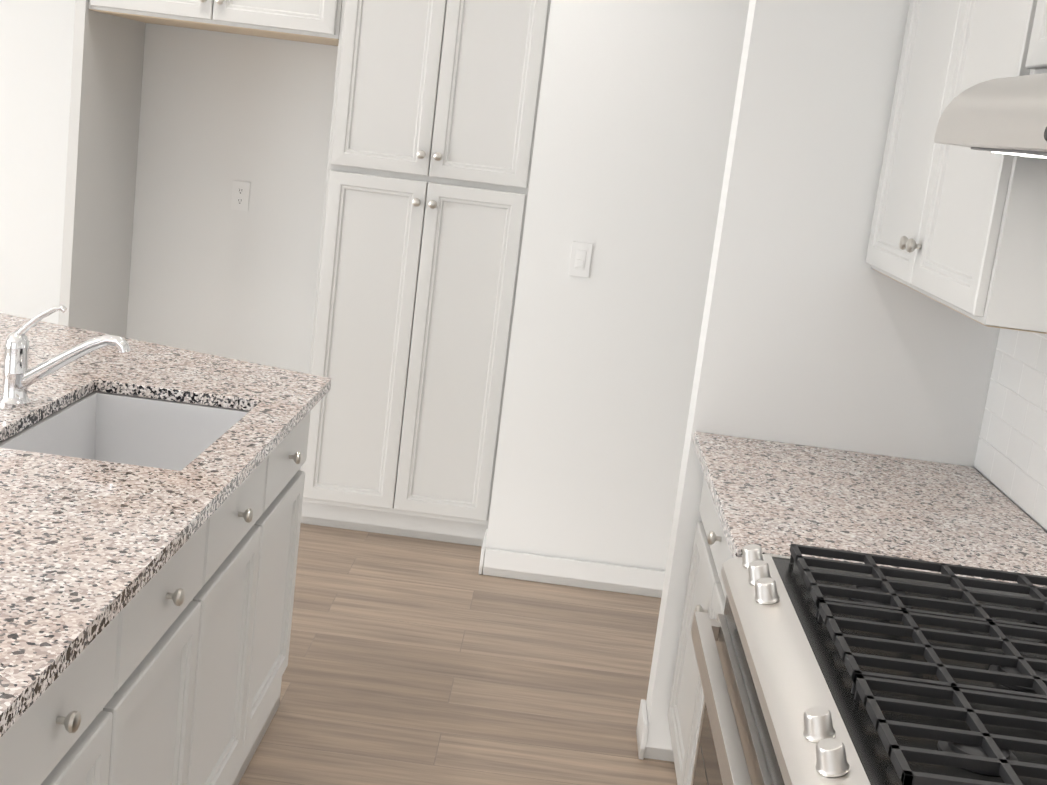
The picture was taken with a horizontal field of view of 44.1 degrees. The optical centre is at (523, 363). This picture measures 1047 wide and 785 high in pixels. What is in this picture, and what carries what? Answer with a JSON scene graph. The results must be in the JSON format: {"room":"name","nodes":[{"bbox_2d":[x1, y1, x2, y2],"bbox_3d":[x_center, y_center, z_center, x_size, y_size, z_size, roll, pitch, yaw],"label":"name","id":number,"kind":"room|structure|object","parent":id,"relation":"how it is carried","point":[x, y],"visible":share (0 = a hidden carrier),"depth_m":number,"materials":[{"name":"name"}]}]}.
{"room":"kitchen","nodes":[
{"label":"kitchen","id":0,"kind":"room"},
{"bbox_2d":[0,0,337,373],"bbox_3d":[-2.552,-1.065,5.423,5.555,2.740,0.120,7,11,1],"label":"wall","id":1,"kind":"structure","parent":0,"point":[217,109],"depth_m":5.37,"materials":[{"name":"white paint"}]},
{"bbox_2d":[231,180,249,210],"bbox_3d":[-1.175,-0.697,5.362,0.072,0.120,0.008,7,11,1],"label":"outlet","id":2,"kind":"object","parent":1,"relation":"attached to","point":[240,195],"visible":1,"depth_m":5.36,"materials":[{"name":"white plastic"}]},
{"bbox_2d":[238,523,676,784],"bbox_3d":[-1.336,1.304,1.445,9.200,0.100,9.050,7,11,1],"label":"floor","id":3,"kind":"structure","parent":0,"point":[414,661],"depth_m":3.86,"materials":[{"name":"brown wood"}]},
{"bbox_2d":[0,411,310,784],"bbox_3d":[-1.078,0.629,2.495,0.945,0.884,1.956,7,11,1],"label":"kitchen island","id":4,"kind":"object","parent":3,"relation":"on","point":[172,673],"visible":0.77,"depth_m":2.45,"materials":[{"name":"grey paint"}]},
{"bbox_2d":[0,313,330,737],"bbox_3d":[-1.072,0.143,2.587,1.060,0.030,2.342,7,11,1],"label":"island countertop","id":5,"kind":"structure","parent":4,"relation":"on","point":[89,548],"depth_m":2.29,"materials":[{"name":"stone"}]},
{"bbox_2d":[0,305,130,405],"bbox_3d":[-0.980,-0.014,2.770,0.282,0.227,0.066,7,11,1],"label":"faucet","id":6,"kind":"object","parent":5,"relation":"on","point":[19,377],"visible":1,"depth_m":2.76,"materials":[{"name":"silver metal"}]},
{"bbox_2d":[0,391,248,470],"bbox_3d":[-0.854,0.246,2.798,0.448,0.195,0.678,7,11,1],"label":"sink","id":7,"kind":"object","parent":5,"relation":"in","point":[139,431],"visible":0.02,"depth_m":3.09,"materials":[{"name":"porcelain"},{"name":"chrome"}]},
{"bbox_2d":[58,0,341,337],"bbox_3d":[-1.192,-0.669,5.026,0.949,2.440,0.679,7,11,1],"label":"surround","id":8,"kind":"object","parent":3,"relation":"on","point":[106,82],"visible":0.83,"depth_m":4.87,"materials":[{"name":"grey paint"}]},
{"bbox_2d":[301,0,550,546],"bbox_3d":[-0.352,-0.562,5.007,0.744,2.440,0.679,7,11,1],"label":"pantry cabinet","id":9,"kind":"object","parent":3,"relation":"on","point":[433,122],"visible":0.94,"depth_m":4.74,"materials":[{"name":"grey paint"}]},
{"bbox_2d":[668,476,732,784],"bbox_3d":[0.724,0.764,2.937,0.713,0.884,0.932,7,11,1],"label":"base cabinet","id":10,"kind":"object","parent":3,"relation":"on","point":[706,590],"visible":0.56,"depth_m":3.15,"materials":[{"name":"grey paint"}]},
{"bbox_2d":[693,431,1046,586],"bbox_3d":[0.769,0.317,2.850,0.716,0.030,0.936,7,11,1],"label":"countertop","id":11,"kind":"structure","parent":10,"relation":"on","point":[774,497],"depth_m":2.79,"materials":[{"name":"stone"}]},
{"bbox_2d":[691,544,1046,784],"bbox_3d":[0.635,0.896,2.021,0.758,0.949,0.900,7,11,1],"label":"range","id":12,"kind":"object","parent":3,"relation":"on","point":[816,671],"visible":1,"depth_m":1.93,"materials":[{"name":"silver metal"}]},
{"bbox_2d":[482,0,599,573],"bbox_3d":[0.091,-0.573,4.542,0.150,2.740,0.150,7,11,1],"label":"wall","id":13,"kind":"structure","parent":0,"point":[573,25],"depth_m":4.51,"materials":[{"name":"white paint"}]},
{"bbox_2d":[568,241,592,277],"bbox_3d":[0.198,-0.363,4.494,0.072,0.120,0.010,7,11,1],"label":"light switch","id":14,"kind":"object","parent":13,"relation":"attached to","point":[580,259],"visible":1,"depth_m":4.49,"materials":[{"name":"white plastic"}]},
{"bbox_2d":[616,0,1046,761],"bbox_3d":[0.786,0.253,0.682,0.900,2.740,7.970,7,11,1],"label":"wall","id":15,"kind":"structure","parent":0,"point":[704,176],"depth_m":3.27,"materials":[{"name":"white paint"}]},
{"bbox_2d":[479,541,664,597],"bbox_3d":[0.227,0.767,4.702,0.779,0.100,0.013,7,11,1],"label":"baseboard","id":16,"kind":"structure","parent":15,"relation":"attached to","point":[573,572],"depth_m":4.70,"materials":[{"name":"white paint"}]},
{"bbox_2d":[636,699,647,744],"bbox_3d":[1.733,1.165,3.586,2.844,0.100,0.014,7,11,1],"label":"baseboard","id":17,"kind":"structure","parent":15,"relation":"attached to","point":[642,725],"depth_m":3.52,"materials":[{"name":"white paint"}]},
{"bbox_2d":[866,0,1046,333],"bbox_3d":[1.055,-0.649,2.661,0.399,1.058,0.928,7,11,1],"label":"upper cabinet","id":18,"kind":"object","parent":15,"relation":"attached to","point":[962,230],"visible":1,"depth_m":2.55,"materials":[{"name":"grey paint"}]},
{"bbox_2d":[974,328,1046,529],"bbox_3d":[1.106,0.280,1.344,0.007,1.116,3.849,7,11,1],"label":"backsplash","id":19,"kind":"structure","parent":15,"relation":"attached to","point":[1010,461],"depth_m":3.03,"materials":[{"name":"tile"}]},
{"bbox_2d":[1025,0,1046,73],"bbox_3d":[1.039,-0.692,1.712,0.399,0.623,0.919,7,11,1],"label":"upper cabinet","id":20,"kind":"object","parent":15,"relation":"attached to","point":[1036,60],"visible":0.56,"depth_m":2.16,"materials":[{"name":"grey paint"}]},
{"bbox_2d":[934,73,1046,157],"bbox_3d":[0.933,-0.329,1.779,0.507,0.132,0.900,7,11,1],"label":"range hood","id":21,"kind":"object","parent":20,"relation":"attached to","point":[1007,115],"visible":1,"depth_m":1.95,"materials":[{"name":"silver metal"}]}
]}

